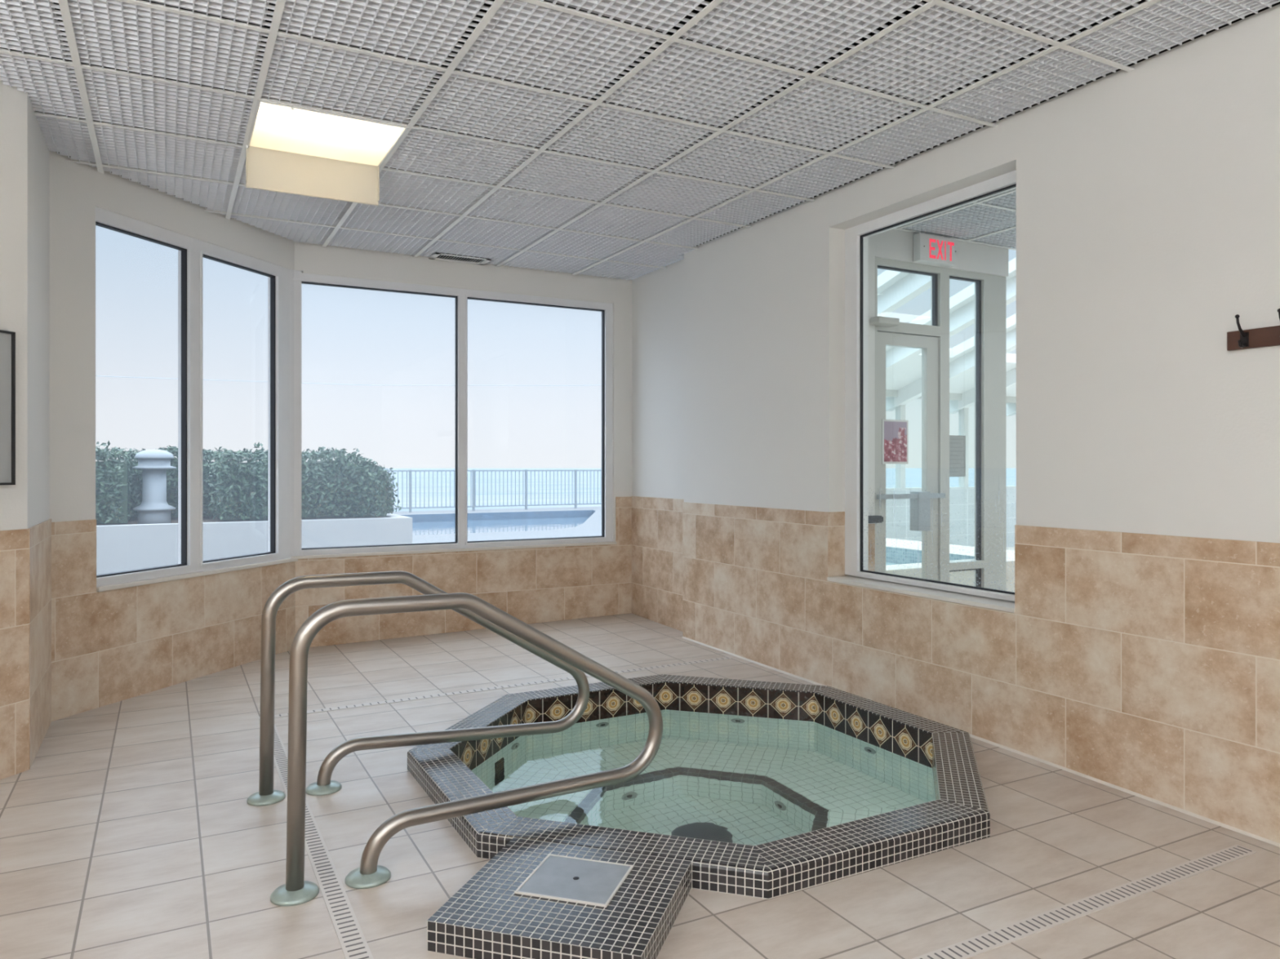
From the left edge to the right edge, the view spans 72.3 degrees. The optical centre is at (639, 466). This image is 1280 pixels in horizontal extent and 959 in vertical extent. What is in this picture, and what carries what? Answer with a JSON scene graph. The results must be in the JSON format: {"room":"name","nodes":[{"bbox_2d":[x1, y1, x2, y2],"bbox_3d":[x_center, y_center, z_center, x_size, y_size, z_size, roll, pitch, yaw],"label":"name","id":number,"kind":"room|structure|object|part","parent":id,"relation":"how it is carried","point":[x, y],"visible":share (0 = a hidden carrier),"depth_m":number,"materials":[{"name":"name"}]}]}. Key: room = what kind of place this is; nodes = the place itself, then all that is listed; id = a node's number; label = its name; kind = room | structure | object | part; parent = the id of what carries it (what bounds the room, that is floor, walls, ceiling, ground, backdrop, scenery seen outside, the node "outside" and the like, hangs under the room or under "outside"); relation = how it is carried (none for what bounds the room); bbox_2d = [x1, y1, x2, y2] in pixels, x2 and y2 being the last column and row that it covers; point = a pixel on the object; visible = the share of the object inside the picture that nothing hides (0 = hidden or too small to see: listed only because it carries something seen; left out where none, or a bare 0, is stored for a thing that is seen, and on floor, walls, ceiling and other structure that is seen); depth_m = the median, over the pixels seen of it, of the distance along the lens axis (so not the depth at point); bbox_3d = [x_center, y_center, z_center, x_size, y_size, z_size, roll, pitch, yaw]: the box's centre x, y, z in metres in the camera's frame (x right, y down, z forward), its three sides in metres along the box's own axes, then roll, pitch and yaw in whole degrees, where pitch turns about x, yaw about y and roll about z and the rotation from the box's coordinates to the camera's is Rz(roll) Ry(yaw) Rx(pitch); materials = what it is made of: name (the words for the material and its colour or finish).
{"room":"indoor hot tub room","nodes":[
{"label":"indoor hot tub room","id":0,"kind":"room"},
{"bbox_2d":[0,80,51,780],"bbox_3d":[-2.340,-0.106,0.299,1.380,2.783,7.720,0,0,-14],"label":"wall","id":1,"kind":"structure","parent":0,"point":[25,522],"depth_m":3.47,"materials":[{"name":"white paint"}]},
{"bbox_2d":[0,329,15,485],"bbox_3d":[-2.510,-0.227,3.192,0.022,0.595,0.464,0,0,17],"label":"picture frame","id":2,"kind":"object","parent":1,"relation":"attached to","point":[7,339],"visible":1,"depth_m":3.39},
{"bbox_2d":[49,151,295,721],"bbox_3d":[-2.615,-0.106,4.976,0.168,2.783,1.786,0,0,17],"label":"wall","id":3,"kind":"structure","parent":0,"point":[110,646],"depth_m":4.37,"materials":[{"name":"white paint"}]},
{"bbox_2d":[95,206,297,591],"bbox_3d":[-2.533,-0.339,5.093,0.111,1.928,1.510,0,0,17],"label":"window","id":4,"kind":"structure","parent":3,"relation":"in","point":[191,251],"depth_m":5.01,"materials":[{"name":"metal"}]},
{"bbox_3d":[-2.528,0.614,5.096,0.104,0.023,1.502,0,0,17],"label":"sill","id":5,"kind":"part","parent":4,"relation":"part of","materials":[{"name":"stone"}]},
{"bbox_2d":[288,268,301,558],"bbox_3d":[-2.327,-0.350,5.816,0.130,1.905,0.180,0,0,14],"label":"trim","id":6,"kind":"structure","parent":3,"relation":"attached to","point":[295,286],"depth_m":5.80,"materials":[{"name":"paint"}]},
{"bbox_2d":[294,241,631,647],"bbox_3d":[-1.187,-0.106,6.481,2.674,2.783,0.168,0,0,-28],"label":"wall","id":7,"kind":"structure","parent":0,"point":[533,585],"depth_m":6.47,"materials":[{"name":"white paint"}]},
{"bbox_2d":[290,272,616,559],"bbox_3d":[-1.276,-0.340,6.383,2.425,1.902,0.111,0,0,-28],"label":"window","id":8,"kind":"structure","parent":7,"relation":"in","point":[461,296],"depth_m":6.38,"materials":[{"name":"metal"}]},
{"bbox_3d":[-1.265,0.602,6.384,2.405,0.019,0.104,0,0,-28],"label":"sill","id":9,"kind":"part","parent":8,"relation":"part of","materials":[{"name":"stone"}]},
{"bbox_2d":[302,271,615,542],"bbox_3d":[-1.240,-0.355,6.422,2.325,1.895,0.102,0,0,-28],"label":"trim","id":10,"kind":"structure","parent":7,"relation":"attached to","point":[304,272],"depth_m":6.92,"materials":[{"name":"white paint"}]},
{"bbox_2d":[0,0,1279,279],"bbox_3d":[1.441,-1.577,2.876,10.070,0.201,9.090,0,0,-28],"label":"ceiling","id":11,"kind":"structure","parent":0,"point":[614,139],"depth_m":3.50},
{"bbox_2d":[245,73,408,205],"bbox_3d":[-1.416,-1.441,3.931,0.608,0.304,0.604,0,0,-28],"label":"ceiling light","id":12,"kind":"object","parent":11,"relation":"attached to","point":[292,149],"visible":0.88,"depth_m":4.06,"materials":[{"name":"white plastic"}]},
{"bbox_3d":[-1.549,-1.386,4.171,0.601,0.194,0.030,0,0,-28],"label":"drop panel","id":13,"kind":"part","parent":12,"relation":"part of","materials":[{"name":"plastic"}]},
{"bbox_2d":[248,102,404,166],"bbox_3d":[-1.415,-1.484,3.931,0.582,0.003,0.580,0,0,-28],"label":"diffuser","id":14,"kind":"object","parent":12,"relation":"attached to","point":[276,128],"depth_m":3.92,"materials":[{"name":"plastic"}]},
{"bbox_2d":[428,252,491,265],"bbox_3d":[-1.278,-1.482,6.226,0.402,0.017,0.180,0,0,-28],"label":"ceiling vent","id":15,"kind":"object","parent":11,"relation":"in","point":[453,256],"visible":1,"depth_m":6.23,"materials":[{"name":"white metal"}]},
{"bbox_2d":[0,613,1279,958],"bbox_3d":[-0.384,1.202,1.867,5.700,0.065,8.850,0,0,-28],"label":"floor","id":16,"kind":"structure","parent":0,"point":[131,831],"depth_m":2.77,"materials":[{"name":"tile"}]},
{"bbox_2d":[258,720,373,958],"bbox_3d":[-1.085,1.208,2.881,0.060,0.013,2.940,0,0,-28],"label":"floor drain","id":17,"kind":"object","parent":16,"relation":"in","point":[351,938],"visible":0.59,"depth_m":2.52,"materials":[{"name":"plastic"}]},
{"bbox_2d":[246,571,589,806],"bbox_3d":[-0.813,0.804,3.467,1.360,0.803,0.131,0,0,-28],"label":"handrail","id":18,"kind":"object","parent":16,"relation":"on","point":[266,795],"visible":0.99,"depth_m":3.31,"materials":[{"name":"silver metal"}]},
{"bbox_2d":[270,592,662,906],"bbox_3d":[-0.470,0.795,2.735,1.268,0.820,0.132,0,0,-28],"label":"handrail","id":19,"kind":"object","parent":16,"relation":"on","point":[296,891],"visible":1,"depth_m":2.59,"materials":[{"name":"silver metal"}]},
{"bbox_2d":[257,657,731,719],"bbox_3d":[-0.630,1.204,4.831,2.715,0.021,0.050,0,0,-28],"label":"floor drain","id":20,"kind":"object","parent":16,"relation":"in","point":[723,658],"visible":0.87,"depth_m":4.71,"materials":[{"name":"plastic"}]},
{"bbox_2d":[407,674,990,958],"bbox_3d":[0.166,1.555,3.456,2.438,0.850,2.369,0,0,-28],"label":"spa","id":21,"kind":"object","parent":16,"relation":"in","point":[766,790],"visible":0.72,"depth_m":3.25,"materials":[{"name":"tile"}]},
{"bbox_2d":[514,853,633,907],"bbox_3d":[-0.175,1.127,2.394,0.257,0.005,0.237,0,0,17],"label":"lid","id":22,"kind":"object","parent":21,"relation":"on","point":[557,877],"visible":1,"depth_m":2.38,"materials":[{"name":"white plastic"}]},
{"bbox_2d":[912,844,1257,958],"bbox_3d":[0.774,1.219,2.175,2.660,0.034,0.060,0,0,-28],"label":"floor drain","id":23,"kind":"object","parent":16,"relation":"in","point":[993,940],"visible":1,"depth_m":2.42,"materials":[{"name":"plastic"}]},
{"bbox_2d":[868,226,1008,571],"bbox_3d":[1.748,-0.186,5.628,1.652,2.783,0.140,0,0,-28],"label":"wall","id":24,"kind":"structure","parent":0,"point":[895,245],"depth_m":5.43,"materials":[{"name":"white paint"}]},
{"bbox_2d":[868,515,883,523],"bbox_3d":[1.411,0.322,5.341,0.162,0.043,0.045,0,0,-28],"label":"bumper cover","id":25,"kind":"object","parent":24,"relation":"attached to","point":[872,519],"visible":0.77,"depth_m":5.33,"materials":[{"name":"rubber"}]},
{"bbox_2d":[913,232,955,266],"bbox_3d":[1.880,-1.381,5.584,0.318,0.172,0.063,0,0,-28],"label":"exit sign","id":26,"kind":"object","parent":24,"relation":"attached to","point":[929,249],"visible":1,"depth_m":5.55,"materials":[{"name":"white plastic"}]},
{"bbox_2d":[870,257,1005,591],"bbox_3d":[1.952,-0.045,5.673,1.250,2.500,0.175,0,0,-28],"label":"door","id":27,"kind":"structure","parent":24,"relation":"in","point":[929,507],"depth_m":5.71,"materials":[{"name":"grey metal"}]},
{"bbox_2d":[882,419,908,464],"bbox_3d":[1.605,-0.156,5.507,0.218,0.278,0.005,0,0,-28],"label":"poster","id":28,"kind":"object","parent":27,"relation":"attached to","point":[895,432],"visible":1,"depth_m":5.50,"materials":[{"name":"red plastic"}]},
{"bbox_2d":[949,435,965,476],"bbox_3d":[2.089,-0.070,5.790,0.182,0.274,0.004,0,0,-28],"label":"notice","id":29,"kind":"object","parent":27,"relation":"attached to","point":[957,443],"visible":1,"depth_m":5.79,"materials":[{"name":"white paper"}]},
{"bbox_2d":[949,438,964,459],"bbox_3d":[2.098,-0.074,5.793,0.140,0.221,0.002,0,0,-28],"label":"print","id":30,"kind":"object","parent":29,"relation":"attached to","point":[957,446],"depth_m":5.80},
{"bbox_2d":[877,257,1016,416],"bbox_3d":[5.214,-1.719,10.428,8.810,1.873,5.010,0,0,-28],"label":"glass roof","id":31,"kind":"structure","parent":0,"point":[895,289],"depth_m":10.48,"materials":[{"name":"clear glass"}]},
{"bbox_2d":[885,488,1016,547],"bbox_3d":[4.154,0.765,12.504,8.800,0.880,0.250,0,0,-28],"label":"wall","id":32,"kind":"structure","parent":0,"point":[962,501],"depth_m":12.57,"materials":[{"name":"stone"}]},
{"bbox_2d":[885,389,1016,490],"bbox_3d":[4.172,-0.435,12.514,8.840,1.520,0.190,0,0,-28],"label":"window","id":33,"kind":"structure","parent":32,"relation":"in","point":[900,410],"depth_m":12.65,"materials":[{"name":"grey metal"}]},
{"bbox_2d":[631,4,1279,843],"bbox_3d":[1.958,-0.106,3.269,0.234,2.783,8.890,0,0,-28],"label":"wall","id":34,"kind":"structure","parent":0,"point":[1139,651],"depth_m":3.48,"materials":[{"name":"white paint"}]},
{"bbox_2d":[826,169,1016,613],"bbox_3d":[1.413,-0.342,4.231,0.206,1.923,1.300,0,0,-28],"label":"window","id":35,"kind":"structure","parent":34,"relation":"in","point":[856,237],"depth_m":4.72,"materials":[{"name":"metal"}]},
{"bbox_3d":[1.388,0.610,4.278,0.206,0.021,1.192,0,0,-28],"label":"sill","id":36,"kind":"part","parent":35,"relation":"part of","materials":[{"name":"stone"}]},
{"bbox_2d":[681,636,1279,847],"bbox_3d":[1.772,1.208,3.356,0.010,0.053,6.220,0,0,-28],"label":"baseboard","id":37,"kind":"structure","parent":34,"relation":"attached to","point":[1239,831],"depth_m":3.39,"materials":[{"name":"beige tile"}]},
{"bbox_2d":[1226,308,1279,351],"bbox_3d":[2.112,-0.447,2.682,0.071,0.110,0.610,0,0,-28],"label":"coat rack","id":38,"kind":"object","parent":34,"relation":"attached to","point":[1268,336],"visible":1,"depth_m":2.88,"materials":[{"name":"brown wood"}]},
{"bbox_2d":[1005,546,1014,551],"bbox_3d":[4.464,1.236,10.143,10.500,0.058,5.200,0,0,-28],"label":"floor","id":39,"kind":"structure","parent":0,"point":[1012,548],"depth_m":12.86,"materials":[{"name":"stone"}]},
{"bbox_2d":[885,537,1014,592],"bbox_3d":[1.848,0.980,8.359,2.200,0.450,3.450,0,0,-28],"label":"pool","id":40,"kind":"object","parent":39,"relation":"on","point":[903,557],"visible":0.04,"depth_m":7.52,"materials":[{"name":"liquid"}]},
{"label":"outside","id":41,"kind":"structure","parent":0,"visible":0},
{"bbox_2d":[383,468,1016,511],"bbox_3d":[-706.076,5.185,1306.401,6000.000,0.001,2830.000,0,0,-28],"label":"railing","id":42,"kind":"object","parent":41,"point":[913,476],"visible":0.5,"depth_m":244.98,"materials":[{"name":"liquid"}]},
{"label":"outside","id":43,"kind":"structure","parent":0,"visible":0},
{"bbox_2d":[392,506,601,543],"bbox_3d":[6.373,3.215,15.550,54.000,3.980,27.300,0,0,-28],"label":"deck","id":44,"kind":"object","parent":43,"point":[592,526],"visible":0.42,"depth_m":16.48,"materials":[{"name":"concrete"}]},
{"bbox_2d":[96,517,177,575],"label":"planter","id":45,"kind":"object","parent":44,"relation":"on","point":[131,544],"depth_m":8.75,"materials":[{"name":"paint"}]},
{"bbox_2d":[132,448,176,524],"bbox_3d":[-5.165,0.240,9.315,0.410,0.850,0.410,0,0,-28],"label":"roof vent","id":46,"kind":"object","parent":45,"relation":"in","point":[154,508],"visible":0.96,"depth_m":9.21,"materials":[{"name":"metal"}]},
{"bbox_2d":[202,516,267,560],"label":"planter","id":47,"kind":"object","parent":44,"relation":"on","point":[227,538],"depth_m":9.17,"materials":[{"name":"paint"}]},
{"bbox_2d":[95,440,401,524],"bbox_3d":[-5.209,0.152,9.929,4.754,0.864,2.236,0,0,-28],"label":"hedge","id":48,"kind":"object","parent":47,"relation":"in","point":[340,487],"visible":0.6,"depth_m":9.77,"materials":[{"name":"green plant"}]},
{"bbox_2d":[301,513,412,548],"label":"planter","id":49,"kind":"object","parent":44,"relation":"on","point":[391,529],"depth_m":9.77,"materials":[{"name":"paint"}]},
{"bbox_2d":[386,469,601,512],"bbox_3d":[-3.523,0.655,24.922,8.900,1.140,0.056,0,0,-28],"label":"railing","id":50,"kind":"object","parent":44,"relation":"on","point":[575,504],"visible":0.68,"depth_m":24.69,"materials":[{"name":"grey metal"}]},
{"bbox_3d":[-6.163,0.655,23.496,0.056,1.140,0.056,0,0,-28],"label":"post","id":51,"kind":"part","parent":50,"relation":"part of","materials":[{"name":"grey metal"}]},
{"bbox_3d":[-4.623,0.655,24.328,0.056,1.140,0.056,0,0,-28],"label":"post","id":52,"kind":"part","parent":50,"relation":"part of","materials":[{"name":"grey metal"}]},
{"bbox_3d":[-3.523,0.113,24.922,8.900,0.035,0.040,0,0,-28],"label":"rail","id":53,"kind":"part","parent":50,"relation":"part of","materials":[{"name":"grey metal"}]},
{"bbox_3d":[-3.523,1.110,24.922,8.900,0.030,0.030,0,0,-28],"label":"rail","id":54,"kind":"part","parent":50,"relation":"part of","materials":[{"name":"grey metal"}]},
{"bbox_3d":[-3.260,0.655,25.065,0.056,1.140,0.056,0,0,-28],"label":"post","id":55,"kind":"part","parent":50,"relation":"part of","materials":[{"name":"grey metal"}]},
{"bbox_3d":[-1.896,0.655,25.802,0.056,1.140,0.056,0,0,-28],"label":"post","id":56,"kind":"part","parent":50,"relation":"part of","materials":[{"name":"grey metal"}]},
{"bbox_2d":[401,510,595,535],"bbox_3d":[-5.299,1.515,18.847,12.600,0.580,6.800,0,0,-28],"label":"pool","id":57,"kind":"object","parent":44,"relation":"in","point":[479,522],"visible":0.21,"depth_m":22.50,"materials":[{"name":"blue liquid"}]}
]}

